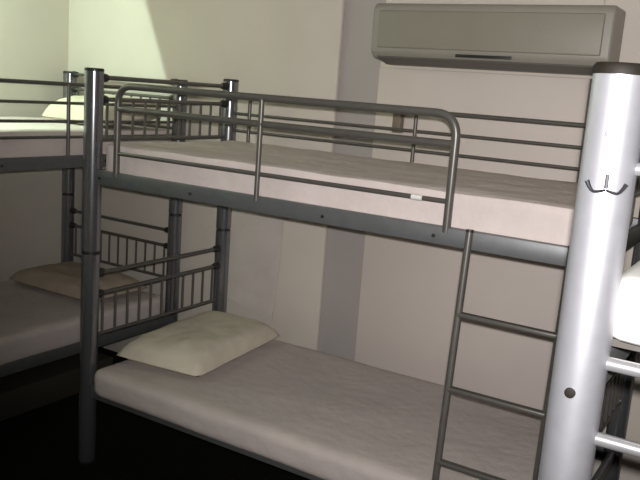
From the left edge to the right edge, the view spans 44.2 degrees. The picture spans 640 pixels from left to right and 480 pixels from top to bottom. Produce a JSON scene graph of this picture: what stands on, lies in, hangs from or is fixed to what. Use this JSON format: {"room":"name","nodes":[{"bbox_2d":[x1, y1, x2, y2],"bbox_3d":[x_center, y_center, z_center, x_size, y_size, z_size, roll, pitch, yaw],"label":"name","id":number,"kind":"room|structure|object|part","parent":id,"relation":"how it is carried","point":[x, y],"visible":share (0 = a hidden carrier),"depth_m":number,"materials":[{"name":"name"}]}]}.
{"room":"dormitory","nodes":[
{"label":"dormitory","id":0,"kind":"room"},
{"bbox_2d":[0,0,68,280],"bbox_3d":[-2.817,-0.330,3.088,0.100,2.500,4.500,11,12,30],"label":"wall","id":1,"kind":"structure","parent":0,"point":[34,34],"depth_m":4.72,"materials":[{"name":"paint"}]},
{"bbox_2d":[0,347,309,479],"bbox_3d":[-0.569,1.386,1.931,5.632,0.100,4.700,11,12,30],"label":"floor","id":2,"kind":"structure","parent":0,"point":[41,443],"depth_m":3.65,"materials":[{"name":"carpet"}]},
{"bbox_2d":[0,71,187,377],"bbox_3d":[-1.739,0.010,3.836,0.964,1.713,2.129,11,12,30],"label":"bunk bed","id":3,"kind":"object","parent":2,"relation":"on","point":[67,163],"visible":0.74,"depth_m":4.34,"materials":[{"name":"silver metal"}]},
{"bbox_3d":[-1.576,-0.183,4.923,0.078,1.686,0.078,11,12,30],"label":"post","id":4,"kind":"part","parent":3,"relation":"part of","materials":[{"name":"silver metal"}]},
{"bbox_2d":[69,222,75,227],"bbox_3d":[-1.537,-0.091,4.912,0.044,0.038,0.038,11,12,30],"label":"socket","id":5,"kind":"object","parent":3,"relation":"attached to","point":[71,224],"depth_m":4.90,"materials":[{"name":"black plastic"}]},
{"bbox_2d":[69,208,76,213],"bbox_3d":[-1.530,-0.181,4.895,0.044,0.038,0.038,11,12,30],"label":"socket","id":6,"kind":"object","parent":3,"relation":"attached to","point":[71,210],"depth_m":4.88,"materials":[{"name":"black plastic"}]},
{"bbox_2d":[71,87,78,91],"bbox_3d":[-1.475,-0.910,4.756,0.044,0.038,0.038,11,12,30],"label":"socket","id":7,"kind":"object","parent":3,"relation":"attached to","point":[73,89],"depth_m":4.74,"materials":[{"name":"black plastic"}]},
{"bbox_2d":[71,71,78,77],"bbox_3d":[-1.469,-0.997,4.740,0.044,0.038,0.038,11,12,30],"label":"socket","id":8,"kind":"object","parent":3,"relation":"attached to","point":[74,74],"depth_m":4.73,"materials":[{"name":"black plastic"}]},
{"bbox_2d":[0,279,163,364],"bbox_3d":[-1.762,0.431,3.913,0.890,0.146,1.957,11,12,30],"label":"mattress","id":9,"kind":"object","parent":3,"relation":"on","point":[33,321],"visible":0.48,"depth_m":4.00,"materials":[{"name":"white fabric"}]},
{"bbox_2d":[9,261,147,299],"bbox_3d":[-1.375,0.219,4.487,0.665,0.111,0.437,11,12,30],"label":"pillow","id":10,"kind":"object","parent":9,"relation":"on","point":[63,278],"visible":0.71,"depth_m":4.37,"materials":[{"name":"beige fabric"}]},
{"bbox_2d":[0,116,167,157],"bbox_3d":[-1.703,-0.486,3.745,0.864,0.160,1.960,11,12,30],"label":"mattress","id":11,"kind":"object","parent":3,"relation":"on","point":[9,148],"visible":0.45,"depth_m":3.70,"materials":[{"name":"white fabric"}]},
{"bbox_2d":[42,94,159,125],"bbox_3d":[-1.160,-0.704,4.229,0.478,0.158,0.435,11,12,30],"label":"pillow","id":12,"kind":"object","parent":11,"relation":"on","point":[53,111],"visible":0.38,"depth_m":4.10,"materials":[{"name":"beige fabric"}]},
{"bbox_3d":[-1.402,0.582,3.707,0.030,0.060,1.988,11,12,30],"label":"rail","id":13,"kind":"part","parent":3,"relation":"part of","materials":[{"name":"grey metal"}]},
{"bbox_3d":[-1.315,-0.577,3.486,0.019,0.262,1.988,11,12,30],"label":"guard rail","id":14,"kind":"part","parent":3,"relation":"part of","materials":[{"name":"grey metal"}]},
{"bbox_3d":[-1.210,0.016,4.724,0.815,0.294,0.018,11,12,30],"label":"headboard","id":15,"kind":"part","parent":3,"relation":"part of","materials":[{"name":"grey paint"}]},
{"bbox_3d":[-1.148,-0.811,4.566,0.815,0.269,0.018,11,12,30],"label":"headboard","id":16,"kind":"part","parent":3,"relation":"part of","materials":[{"name":"grey paint"}]},
{"bbox_3d":[-0.826,-0.041,4.475,0.078,1.686,0.078,11,12,30],"label":"post","id":17,"kind":"part","parent":3,"relation":"part of","materials":[{"name":"silver metal"}]},
{"bbox_2d":[78,67,639,479],"bbox_3d":[0.093,0.262,3.194,2.129,1.732,1.085,11,12,30],"label":"bunk bed","id":18,"kind":"object","parent":2,"relation":"on","point":[618,393],"visible":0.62,"depth_m":3.08,"materials":[{"name":"silver metal"}]},
{"bbox_3d":[-0.985,0.145,3.378,0.078,1.707,0.078,11,12,30],"label":"post","id":19,"kind":"part","parent":18,"relation":"part of","materials":[{"name":"silver metal"}]},
{"bbox_2d":[99,289,104,296],"bbox_3d":[-0.964,0.232,3.441,0.038,0.038,0.044,11,12,30],"label":"socket","id":20,"kind":"object","parent":18,"relation":"attached to","point":[101,292],"depth_m":3.43,"materials":[{"name":"black plastic"}]},
{"bbox_2d":[100,269,104,276],"bbox_3d":[-0.957,0.142,3.424,0.038,0.038,0.044,11,12,30],"label":"socket","id":21,"kind":"object","parent":18,"relation":"attached to","point":[102,271],"depth_m":3.42,"materials":[{"name":"black plastic"}]},
{"bbox_2d":[104,95,108,103],"bbox_3d":[-0.902,-0.587,3.285,0.038,0.038,0.044,11,12,30],"label":"socket","id":22,"kind":"object","parent":18,"relation":"attached to","point":[106,99],"depth_m":3.28,"materials":[{"name":"black plastic"}]},
{"bbox_2d":[104,74,109,81],"bbox_3d":[-0.896,-0.673,3.268,0.038,0.038,0.044,11,12,30],"label":"socket","id":23,"kind":"object","parent":18,"relation":"attached to","point":[106,77],"depth_m":3.26,"materials":[{"name":"black plastic"}]},
{"bbox_3d":[-0.759,0.229,3.784,0.018,0.294,0.830,11,12,30],"label":"headboard","id":24,"kind":"part","parent":18,"relation":"part of","materials":[{"name":"grey paint"}]},
{"bbox_3d":[-0.697,-0.598,3.626,0.018,0.269,0.830,11,12,30],"label":"headboard","id":25,"kind":"part","parent":18,"relation":"part of","materials":[{"name":"grey paint"}]},
{"bbox_3d":[-0.154,0.819,2.957,1.988,0.060,0.030,11,12,30],"label":"rail","id":26,"kind":"part","parent":18,"relation":"part of","materials":[{"name":"grey metal"}]},
{"bbox_2d":[212,262,219,269],"bbox_3d":[-0.547,0.136,4.109,0.038,0.038,0.044,11,12,30],"label":"socket","id":27,"kind":"object","parent":18,"relation":"attached to","point":[216,265],"depth_m":4.10,"materials":[{"name":"black plastic"}]},
{"bbox_2d":[212,245,220,251],"bbox_3d":[-0.540,0.046,4.092,0.038,0.038,0.044,11,12,30],"label":"socket","id":28,"kind":"object","parent":18,"relation":"attached to","point":[217,248],"depth_m":4.08,"materials":[{"name":"black plastic"}]},
{"bbox_2d":[220,100,228,107],"bbox_3d":[-0.485,-0.683,3.953,0.038,0.038,0.044,11,12,30],"label":"socket","id":29,"kind":"object","parent":18,"relation":"attached to","point":[224,103],"depth_m":3.94,"materials":[{"name":"black plastic"}]},
{"bbox_3d":[-0.512,0.036,4.136,0.078,1.707,0.078,11,12,30],"label":"post","id":30,"kind":"part","parent":18,"relation":"part of","materials":[{"name":"silver metal"}]},
{"bbox_2d":[221,82,229,89],"bbox_3d":[-0.479,-0.769,3.937,0.038,0.038,0.044,11,12,30],"label":"socket","id":31,"kind":"object","parent":18,"relation":"attached to","point":[225,85],"depth_m":3.93,"materials":[{"name":"black plastic"}]},
{"bbox_3d":[-0.204,-0.327,2.816,1.479,0.382,0.027,11,12,30],"label":"guard rail","id":32,"kind":"part","parent":18,"relation":"part of","materials":[{"name":"grey metal"}]},
{"bbox_2d":[94,339,596,479],"bbox_3d":[0.070,0.710,3.286,1.941,0.130,0.931,11,12,30],"label":"mattress","id":33,"kind":"object","parent":18,"relation":"on","point":[325,416],"visible":0.74,"depth_m":3.10,"materials":[{"name":"white fabric"}]},
{"bbox_2d":[117,311,279,376],"bbox_3d":[-0.545,0.457,3.677,0.439,0.128,0.712,9,12,25],"label":"pillow","id":34,"kind":"object","parent":33,"relation":"on","point":[196,345],"visible":1,"depth_m":3.49,"materials":[{"name":"beige fabric"}]},
{"bbox_2d":[106,140,634,245],"bbox_3d":[0.152,-0.227,3.144,1.962,0.156,0.864,11,12,30],"label":"mattress","id":35,"kind":"object","parent":18,"relation":"on","point":[524,207],"visible":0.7,"depth_m":2.78,"materials":[{"name":"white fabric"}]},
{"bbox_3d":[0.408,-0.485,3.487,1.988,0.189,0.019,11,12,30],"label":"guard rail","id":36,"kind":"part","parent":18,"relation":"part of","materials":[{"name":"grey metal"}]},
{"bbox_3d":[0.319,0.710,3.715,1.988,0.060,0.030,11,12,30],"label":"rail","id":37,"kind":"part","parent":18,"relation":"part of","materials":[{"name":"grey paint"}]},
{"bbox_3d":[0.951,0.929,2.817,0.024,0.060,0.838,11,12,30],"label":"rail","id":38,"kind":"part","parent":18,"relation":"part of","materials":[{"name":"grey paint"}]},
{"bbox_3d":[0.979,0.557,2.746,0.018,0.294,0.830,11,12,30],"label":"headboard","id":39,"kind":"part","parent":18,"relation":"part of","materials":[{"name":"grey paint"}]},
{"bbox_3d":[1.226,0.364,3.099,0.078,1.707,0.078,11,12,30],"label":"post","id":40,"kind":"part","parent":18,"relation":"part of","materials":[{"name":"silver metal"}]},
{"bbox_2d":[538,62,639,479],"bbox_3d":[1.280,0.572,1.905,0.980,1.778,2.133,11,12,30],"label":"bunk bed","id":41,"kind":"object","parent":2,"relation":"on","point":[587,353],"visible":0.97,"depth_m":1.14,"materials":[{"name":"silver metal"}]},
{"bbox_2d":[585,174,627,194],"bbox_3d":[0.399,-0.078,1.096,0.058,0.027,0.012,8,11,19],"label":"coat hook","id":42,"kind":"object","parent":41,"relation":"attached to","point":[607,176],"visible":1,"depth_m":1.10,"materials":[{"name":"silver metal"}]},
{"bbox_3d":[0.400,-0.082,1.098,0.005,0.020,0.005,-4,13,-36],"label":"stem","id":43,"kind":"part","parent":42,"relation":"part of","materials":[{"name":"silver metal"}]},
{"bbox_3d":[0.767,0.365,0.981,0.830,0.021,0.021,11,12,30],"label":"rail","id":44,"kind":"part","parent":41,"relation":"part of","materials":[{"name":"silver metal"}]},
{"bbox_3d":[0.775,0.249,0.959,0.830,0.021,0.021,11,12,30],"label":"rail","id":45,"kind":"part","parent":41,"relation":"part of","materials":[{"name":"silver metal"}]},
{"bbox_2d":[613,261,639,346],"bbox_3d":[1.316,0.058,1.807,0.887,0.111,1.958,11,12,30],"label":"mattress","id":46,"kind":"object","parent":41,"relation":"on","point":[627,321],"visible":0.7,"depth_m":1.19,"materials":[{"name":"white fabric"}]},
{"bbox_3d":[0.797,-0.034,0.905,0.830,0.019,0.019,11,12,30],"label":"rail","id":47,"kind":"part","parent":41,"relation":"part of","materials":[{"name":"silver metal"}]},
{"bbox_2d":[319,0,385,360],"bbox_3d":[0.752,-0.169,3.651,5.632,2.500,0.100,11,12,30],"label":"wall","id":48,"kind":"structure","parent":0,"point":[359,70],"depth_m":3.96,"materials":[{"name":"grey paint"}]},
{"bbox_2d":[68,0,344,352],"bbox_3d":[-0.778,-0.444,4.489,1.962,2.500,0.030,11,12,30],"label":"wall","id":49,"kind":"structure","parent":48,"relation":"attached to","point":[293,48],"depth_m":4.28,"materials":[{"name":"paint"}]},
{"bbox_2d":[227,208,283,321],"bbox_3d":[-0.363,0.029,4.238,0.359,0.772,0.038,11,12,30],"label":"wall","id":50,"kind":"structure","parent":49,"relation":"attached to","point":[255,238],"depth_m":4.24,"materials":[{"name":"white paint"}]},
{"bbox_2d":[392,113,404,132],"bbox_3d":[0.367,-0.557,3.700,0.042,0.105,0.043,11,12,30],"label":"wall switch","id":51,"kind":"object","parent":48,"relation":"attached to","point":[398,119],"visible":0.56,"depth_m":3.68,"materials":[{"name":"brown plastic"}]},
{"bbox_2d":[354,67,591,409],"bbox_3d":[0.641,0.155,3.682,0.981,1.838,0.042,11,12,30],"label":"wall","id":52,"kind":"structure","parent":48,"relation":"attached to","point":[409,290],"depth_m":3.60,"materials":[{"name":"paint"}]},
{"bbox_2d":[381,0,604,78],"bbox_3d":[0.742,-1.069,3.450,0.995,0.662,0.030,11,12,30],"label":"trim","id":53,"kind":"structure","parent":48,"relation":"attached to","point":[528,2],"depth_m":3.43,"materials":[{"name":"paint"}]},
{"bbox_2d":[371,3,625,75],"bbox_3d":[0.722,-0.861,3.354,1.045,0.262,0.203,11,12,30],"label":"air conditioner","id":54,"kind":"object","parent":48,"relation":"attached to","point":[549,39],"visible":0.91,"depth_m":3.24,"materials":[{"name":"plastic"}]},
{"bbox_3d":[0.674,-0.866,3.272,0.975,0.160,0.015,11,12,30],"label":"panel","id":55,"kind":"part","parent":54,"relation":"part of","materials":[{"name":"plastic"}]},
{"bbox_2d":[592,0,639,479],"bbox_3d":[2.057,0.092,2.796,2.272,2.500,0.030,11,12,30],"label":"wall","id":56,"kind":"structure","parent":48,"relation":"attached to","point":[630,46],"depth_m":3.26,"materials":[{"name":"paint"}]}
]}

